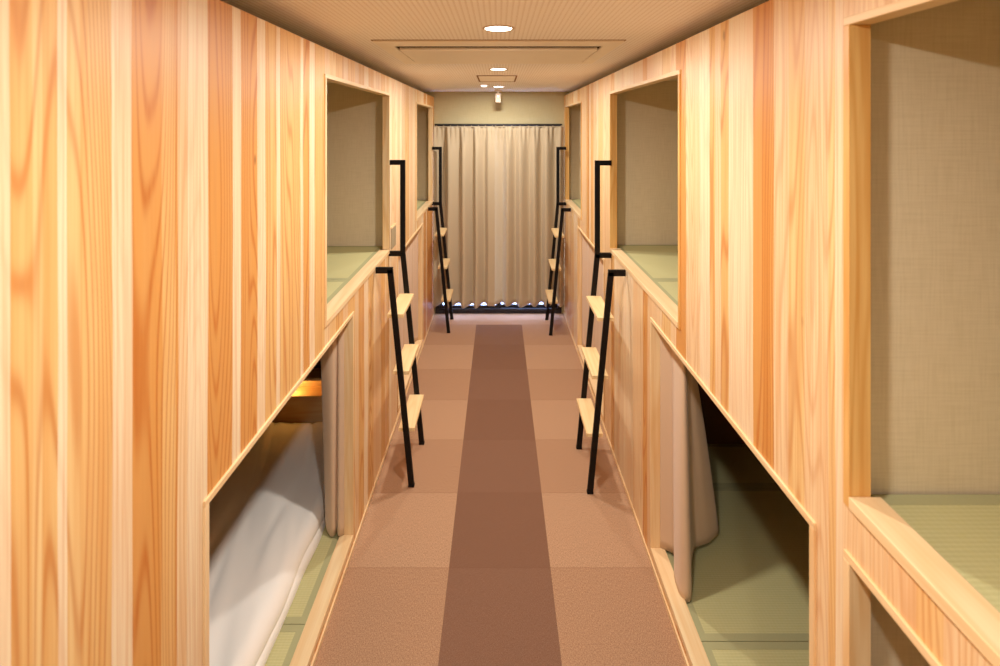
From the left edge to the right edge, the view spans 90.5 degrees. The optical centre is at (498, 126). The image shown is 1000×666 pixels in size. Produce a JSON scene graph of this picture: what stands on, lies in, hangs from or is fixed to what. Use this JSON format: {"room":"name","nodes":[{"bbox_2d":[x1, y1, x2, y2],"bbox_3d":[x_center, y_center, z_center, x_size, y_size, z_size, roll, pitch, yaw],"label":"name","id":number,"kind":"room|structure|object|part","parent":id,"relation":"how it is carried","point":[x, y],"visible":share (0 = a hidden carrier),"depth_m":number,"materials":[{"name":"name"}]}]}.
{"room":"dormitory","nodes":[
{"label":"dormitory","id":0,"kind":"room"},
{"bbox_2d":[221,0,768,91],"bbox_3d":[0.000,-0.430,2.090,3.900,0.050,7.380,0,0,0],"label":"ceiling","id":1,"kind":"structure","parent":0,"point":[347,28],"depth_m":2.03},
{"bbox_2d":[476,75,516,81],"bbox_3d":[-0.013,-0.402,4.190,0.325,0.005,0.520,0,0,0],"label":"ceiling hatch","id":2,"kind":"object","parent":1,"relation":"attached to","point":[481,78],"visible":1,"depth_m":4.15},
{"bbox_2d":[494,90,501,102],"bbox_3d":[-0.004,-0.335,5.500,0.083,0.140,0.080,0,0,0],"label":"security camera","id":3,"kind":"object","parent":1,"relation":"attached to","point":[497,95],"visible":1,"depth_m":5.46,"materials":[{"name":"white plastic"}]},
{"bbox_2d":[371,40,625,63],"bbox_3d":[0.000,-0.395,2.725,1.194,0.020,0.824,0,0,0],"label":"ceiling panel","id":4,"kind":"object","parent":1,"relation":"attached to","point":[406,51],"visible":1,"depth_m":2.51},
{"bbox_3d":[0.000,-0.393,2.770,1.000,0.016,0.530,0,0,0],"label":"panel","id":5,"kind":"part","parent":4,"relation":"part of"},
{"bbox_2d":[482,25,514,31],"bbox_3d":[0.000,-0.402,2.040,0.132,0.006,0.132,0,0,0],"label":"recessed light","id":6,"kind":"object","parent":1,"relation":"in","point":[490,28],"visible":1,"depth_m":2.04,"materials":[{"name":"white plastic"}]},
{"bbox_2d":[489,68,507,70],"bbox_3d":[0.000,-0.402,3.490,0.132,0.006,0.132,0,0,0],"label":"recessed light","id":7,"kind":"object","parent":1,"relation":"in","point":[493,69],"visible":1,"depth_m":3.50,"materials":[{"name":"white plastic"}]},
{"bbox_2d":[423,92,570,312],"bbox_3d":[0.000,0.885,5.820,3.900,2.680,0.080,0,0,0],"label":"wall","id":8,"kind":"structure","parent":0,"point":[449,107],"depth_m":5.78,"materials":[{"name":"paint"}]},
{"bbox_2d":[435,124,561,312],"bbox_3d":[0.000,1.072,5.765,1.470,2.206,0.170,0,0,0],"label":"window","id":9,"kind":"structure","parent":8,"relation":"in","point":[500,307],"depth_m":5.77,"materials":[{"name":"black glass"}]},
{"bbox_2d":[433,125,494,308],"bbox_3d":[-0.393,1.028,5.689,0.709,2.086,0.137,0,0,0],"label":"window curtain","id":10,"kind":"object","parent":9,"relation":"hanging from","point":[468,152],"visible":0.92,"depth_m":5.68,"materials":[{"name":"beige fabric"}]},
{"bbox_3d":[-0.330,1.059,5.804,0.720,2.122,0.025,0,0,0],"label":"sash","id":11,"kind":"part","parent":9,"relation":"part of","materials":[{"name":"black metal"}]},
{"bbox_3d":[0.000,-0.023,5.724,1.460,0.016,0.088,0,0,0],"label":"curtain rail","id":12,"kind":"part","parent":9,"relation":"part of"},
{"bbox_3d":[0.330,1.059,5.835,0.720,2.122,0.025,0,0,0],"label":"sash","id":13,"kind":"part","parent":9,"relation":"part of","materials":[{"name":"black metal"}]},
{"bbox_2d":[495,125,563,307],"bbox_3d":[0.344,1.025,5.701,0.819,2.080,0.119,0,0,0],"label":"window curtain","id":14,"kind":"object","parent":9,"relation":"hanging from","point":[525,156],"visible":0.91,"depth_m":5.70,"materials":[{"name":"beige fabric"}]},
{"bbox_2d":[314,313,685,665],"bbox_3d":[0.000,2.200,2.090,3.900,0.050,7.380,0,0,0],"label":"floor","id":15,"kind":"structure","parent":0,"point":[499,552],"depth_m":2.65,"materials":[{"name":"carpet"}]},
{"bbox_2d":[0,0,186,665],"bbox_3d":[-1.331,0.917,-0.198,1.177,2.515,2.785,0,0,0],"label":"panelling","id":16,"kind":"object","parent":15,"relation":"on","point":[93,93],"visible":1,"depth_m":0.92,"materials":[{"name":"brown wood"}]},
{"bbox_2d":[187,0,395,665],"bbox_3d":[-1.331,0.917,2.401,1.178,2.515,2.411,0,0,0],"label":"bunk bed","id":17,"kind":"object","parent":15,"relation":"on","point":[291,138],"visible":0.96,"depth_m":1.65,"materials":[{"name":"brown wood"}]},
{"bbox_3d":[-0.768,0.961,1.909,0.048,0.018,1.299,0,0,0],"label":"opening frame","id":18,"kind":"part","parent":17,"relation":"part of","materials":[{"name":"beige wood"}]},
{"bbox_2d":[265,625,304,665],"bbox_3d":[-1.347,2.127,1.655,1.063,0.039,0.887,0,0,0],"label":"mat","id":19,"kind":"object","parent":17,"relation":"on","point":[282,652],"visible":0.23,"depth_m":2.01,"materials":[{"name":"wicker"}]},
{"bbox_2d":[283,525,338,624],"bbox_3d":[-1.347,2.127,2.550,1.063,0.039,0.897,0,0,0],"label":"mat","id":20,"kind":"object","parent":17,"relation":"on","point":[300,608],"visible":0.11,"depth_m":2.30,"materials":[{"name":"wicker"}]},
{"bbox_2d":[209,422,325,665],"bbox_3d":[-1.386,2.051,2.342,0.959,0.111,2.185,0,0,0],"label":"futon","id":21,"kind":"object","parent":20,"relation":"on","point":[267,524],"visible":0.48,"depth_m":2.44,"materials":[{"name":"white fabric"}]},
{"bbox_3d":[-0.777,2.103,1.909,0.070,0.026,1.262,0,0,0],"label":"bed sill","id":22,"kind":"part","parent":17,"relation":"part of","materials":[{"name":"beige wood"}]},
{"bbox_2d":[321,328,343,536],"bbox_3d":[-0.868,1.520,1.995,0.159,1.150,1.390,0,0,0],"label":"curtain","id":23,"kind":"object","parent":17,"relation":"hanging from","point":[332,360],"visible":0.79,"depth_m":2.53,"materials":[{"name":"beige fabric"}]},
{"bbox_2d":[327,280,349,303],"bbox_3d":[-1.347,0.869,2.325,1.063,0.039,0.847,0,0,0],"label":"mat","id":24,"kind":"object","parent":17,"relation":"on","point":[333,286],"visible":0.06,"depth_m":2.62,"materials":[{"name":"fabric"}]},
{"bbox_2d":[327,246,381,279],"bbox_3d":[-1.347,0.869,3.138,1.063,0.039,0.772,0,0,0],"label":"mat","id":25,"kind":"object","parent":17,"relation":"on","point":[343,262],"visible":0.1,"depth_m":3.17,"materials":[{"name":"wicker"}]},
{"bbox_3d":[-0.768,-0.219,2.768,0.048,0.018,1.269,0,0,0],"label":"opening frame","id":26,"kind":"part","parent":17,"relation":"part of","materials":[{"name":"beige wood"}]},
{"bbox_3d":[-0.777,0.853,2.768,0.070,0.026,1.232,0,0,0],"label":"bed sill","id":27,"kind":"part","parent":17,"relation":"part of","materials":[{"name":"beige wood"}]},
{"bbox_2d":[391,223,396,248],"bbox_3d":[-0.746,0.779,3.527,0.009,0.156,0.155,0,0,0],"label":"wall plate","id":28,"kind":"object","parent":17,"relation":"attached to","point":[393,228],"visible":1,"depth_m":3.51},
{"bbox_3d":[-1.347,2.127,3.290,1.063,0.039,0.577,0,0,0],"label":"mat","id":29,"kind":"object","parent":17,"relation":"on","visible":0},
{"bbox_2d":[272,368,322,422],"bbox_3d":[-1.430,1.926,3.511,0.860,0.362,0.143,0,0,0],"label":"shelf","id":30,"kind":"object","parent":29,"relation":"on","point":[305,404],"visible":0.06,"depth_m":3.44,"materials":[{"name":"brown wood"}]},
{"bbox_2d":[375,160,424,487],"bbox_3d":[-0.629,1.202,3.200,0.242,1.946,0.426,0,0,0],"label":"ladder","id":31,"kind":"object","parent":15,"relation":"on","point":[411,414],"visible":0.98,"depth_m":3.20,"materials":[{"name":"black metal"}]},
{"bbox_3d":[-0.695,0.558,3.400,0.111,0.658,0.022,0,0,0],"label":"grab handle","id":32,"kind":"part","parent":31,"relation":"part of","materials":[{"name":"black metal"}]},
{"bbox_2d":[395,80,434,424],"bbox_3d":[-1.331,0.917,4.680,1.178,2.515,2.190,0,0,0],"label":"bunk bed","id":33,"kind":"object","parent":15,"relation":"on","point":[414,109],"visible":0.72,"depth_m":4.83,"materials":[{"name":"brown wood"}]},
{"bbox_2d":[398,232,417,350],"bbox_3d":[-0.815,1.518,4.280,0.056,1.145,1.160,0,0,0],"label":"curtain","id":34,"kind":"object","parent":33,"relation":"hanging from","point":[412,247],"visible":0.34,"depth_m":4.68,"materials":[{"name":"beige fabric"}]},
{"bbox_3d":[-0.768,0.961,4.275,0.048,0.018,1.206,0,0,0],"label":"opening frame","id":35,"kind":"part","parent":33,"relation":"part of","materials":[{"name":"beige wood"}]},
{"bbox_3d":[-0.777,2.103,4.275,0.070,0.026,1.169,0,0,0],"label":"bed sill","id":36,"kind":"part","parent":33,"relation":"part of","materials":[{"name":"beige wood"}]},
{"bbox_2d":[417,200,427,208],"bbox_3d":[-1.347,0.869,5.420,1.063,0.039,0.637,0,0,0],"label":"mat","id":37,"kind":"object","parent":33,"relation":"on","point":[420,203],"visible":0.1,"depth_m":5.54,"materials":[{"name":"fabric"}]},
{"bbox_3d":[-0.768,-0.219,5.065,0.048,0.018,1.106,0,0,0],"label":"opening frame","id":38,"kind":"part","parent":33,"relation":"part of","materials":[{"name":"beige wood"}]},
{"bbox_3d":[-0.777,0.853,5.065,0.070,0.026,1.069,0,0,0],"label":"bed sill","id":39,"kind":"part","parent":33,"relation":"part of","materials":[{"name":"beige wood"}]},
{"bbox_2d":[428,147,453,332],"bbox_3d":[-0.629,1.202,5.415,0.242,1.946,0.396,0,0,0],"label":"ladder","id":40,"kind":"object","parent":15,"relation":"on","point":[444,262],"visible":0.99,"depth_m":5.41,"materials":[{"name":"black metal"}]},
{"bbox_3d":[-0.695,0.558,5.600,0.111,0.658,0.022,0,0,0],"label":"grab handle","id":41,"kind":"part","parent":40,"relation":"part of","materials":[{"name":"black metal"}]},
{"bbox_2d":[545,147,570,335],"bbox_3d":[0.643,1.202,5.375,0.237,1.946,0.436,0,0,0],"label":"ladder","id":42,"kind":"object","parent":15,"relation":"on","point":[557,232],"visible":0.96,"depth_m":5.37,"materials":[{"name":"black metal"}]},
{"bbox_3d":[0.707,0.558,5.580,0.111,0.658,0.022,0,0,0],"label":"grab handle","id":43,"kind":"part","parent":42,"relation":"part of","materials":[{"name":"black metal"}]},
{"bbox_2d":[563,77,604,428],"bbox_3d":[1.337,0.910,4.664,1.166,2.530,2.222,0,0,0],"label":"bunk bed","id":44,"kind":"object","parent":15,"relation":"on","point":[584,108],"visible":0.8,"depth_m":4.75,"materials":[{"name":"brown wood"}]},
{"bbox_3d":[0.789,0.843,5.100,0.070,0.026,1.079,0,0,0],"label":"bed sill","id":45,"kind":"part","parent":44,"relation":"part of","materials":[{"name":"beige wood"}]},
{"bbox_3d":[0.780,-0.229,5.100,0.048,0.018,1.116,0,0,0],"label":"opening frame","id":46,"kind":"part","parent":44,"relation":"part of","materials":[{"name":"beige wood"}]},
{"bbox_2d":[570,199,580,207],"bbox_3d":[1.353,0.859,5.420,1.051,0.039,0.637,0,0,0],"label":"mat","id":47,"kind":"object","parent":44,"relation":"on","point":[577,202],"visible":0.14,"depth_m":5.55,"materials":[{"name":"fabric"}]},
{"bbox_3d":[0.789,2.103,4.163,0.070,0.026,1.173,0,0,0],"label":"bed sill","id":48,"kind":"part","parent":44,"relation":"part of","materials":[{"name":"beige wood"}]},
{"bbox_3d":[0.780,0.961,4.163,0.048,0.018,1.210,0,0,0],"label":"opening frame","id":49,"kind":"part","parent":44,"relation":"part of","materials":[{"name":"beige wood"}]},
{"bbox_2d":[582,234,602,354],"bbox_3d":[0.827,1.518,4.165,0.056,1.145,1.170,0,0,0],"label":"curtain","id":50,"kind":"object","parent":44,"relation":"hanging from","point":[588,252],"visible":0.32,"depth_m":4.53,"materials":[{"name":"beige fabric"}]},
{"bbox_2d":[576,160,625,493],"bbox_3d":[0.643,1.202,3.148,0.237,1.946,0.433,0,0,0],"label":"ladder","id":51,"kind":"object","parent":15,"relation":"on","point":[594,363],"visible":1,"depth_m":3.11,"materials":[{"name":"black metal"}]},
{"bbox_3d":[0.707,0.558,3.352,0.111,0.658,0.022,0,0,0],"label":"grab handle","id":52,"kind":"part","parent":51,"relation":"part of","materials":[{"name":"black metal"}]},
{"bbox_2d":[604,0,826,665],"bbox_3d":[1.337,0.910,2.352,1.166,2.530,2.401,0,0,0],"label":"bunk bed","id":53,"kind":"object","parent":15,"relation":"on","point":[716,138],"visible":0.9,"depth_m":1.64,"materials":[{"name":"brown wood"}]},
{"bbox_3d":[0.789,0.838,2.726,0.070,0.026,1.267,0,0,0],"label":"bed sill","id":54,"kind":"part","parent":53,"relation":"part of","materials":[{"name":"beige wood"}]},
{"bbox_3d":[0.780,-0.229,2.726,0.048,0.018,1.304,0,0,0],"label":"opening frame","id":55,"kind":"part","parent":53,"relation":"part of","materials":[{"name":"beige wood"}]},
{"bbox_2d":[617,245,677,279],"bbox_3d":[1.353,0.859,3.118,1.051,0.039,0.802,0,0,0],"label":"mat","id":56,"kind":"object","parent":53,"relation":"on","point":[658,262],"visible":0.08,"depth_m":3.13,"materials":[{"name":"fabric"}]},
{"bbox_2d":[652,280,677,305],"bbox_3d":[1.353,0.859,2.283,1.051,0.039,0.862,0,0,0],"label":"mat","id":57,"kind":"object","parent":53,"relation":"on","point":[669,287],"visible":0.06,"depth_m":2.59,"materials":[{"name":"fabric"}]},
{"bbox_3d":[0.789,2.103,1.835,0.070,0.026,1.253,0,0,0],"label":"bed sill","id":58,"kind":"part","parent":53,"relation":"part of","materials":[{"name":"beige wood"}]},
{"bbox_2d":[660,334,718,602],"bbox_3d":[0.854,1.524,1.963,0.306,1.158,1.460,0,0,12],"label":"curtain","id":59,"kind":"object","parent":53,"relation":"hanging from","point":[688,514],"visible":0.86,"depth_m":2.42,"materials":[{"name":"beige fabric"}]},
{"bbox_3d":[0.780,0.961,1.835,0.048,0.018,1.290,0,0,0],"label":"opening frame","id":60,"kind":"part","parent":53,"relation":"part of","materials":[{"name":"beige wood"}]},
{"bbox_2d":[666,487,808,641],"bbox_3d":[1.353,2.127,2.465,1.051,0.039,0.867,0,0,0],"label":"mat","id":61,"kind":"object","parent":53,"relation":"on","point":[750,583],"visible":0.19,"depth_m":2.35,"materials":[{"name":"wicker"}]},
{"bbox_2d":[707,444,778,486],"bbox_3d":[1.353,2.127,3.098,1.051,0.039,0.392,0,0,0],"label":"mat","id":62,"kind":"object","parent":53,"relation":"on","point":[732,465],"visible":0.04,"depth_m":3.06,"materials":[{"name":"wicker"}]},
{"bbox_2d":[702,642,808,665],"bbox_3d":[1.353,2.127,1.615,1.051,0.039,0.827,0,0,0],"label":"mat","id":63,"kind":"object","parent":53,"relation":"on","point":[718,653],"visible":0.25,"depth_m":1.98,"materials":[{"name":"wicker"}]},
{"bbox_2d":[827,0,999,665],"bbox_3d":[1.337,0.910,-0.220,1.166,2.530,2.740,0,0,0],"label":"bunk bed","id":64,"kind":"object","parent":15,"relation":"on","point":[913,86],"visible":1,"depth_m":1.13,"materials":[{"name":"brown wood"}]},
{"bbox_3d":[0.780,0.935,0.360,0.048,0.018,1.456,0,0,0],"label":"opening frame","id":65,"kind":"part","parent":64,"relation":"part of","materials":[{"name":"beige wood"}]},
{"bbox_3d":[0.780,-0.229,0.360,0.048,0.018,1.456,0,0,0],"label":"opening frame","id":66,"kind":"part","parent":64,"relation":"part of","materials":[{"name":"beige wood"}]},
{"bbox_3d":[0.789,0.811,0.360,0.070,0.026,1.419,0,0,0],"label":"bed sill","id":67,"kind":"part","parent":64,"relation":"part of","materials":[{"name":"beige wood"}]},
{"bbox_2d":[871,494,999,611],"bbox_3d":[1.353,0.851,0.361,1.051,0.039,1.519,0,0,0],"label":"mat","id":68,"kind":"object","parent":64,"relation":"on","point":[964,529],"visible":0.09,"depth_m":1.03,"materials":[{"name":"wicker"}]}
]}

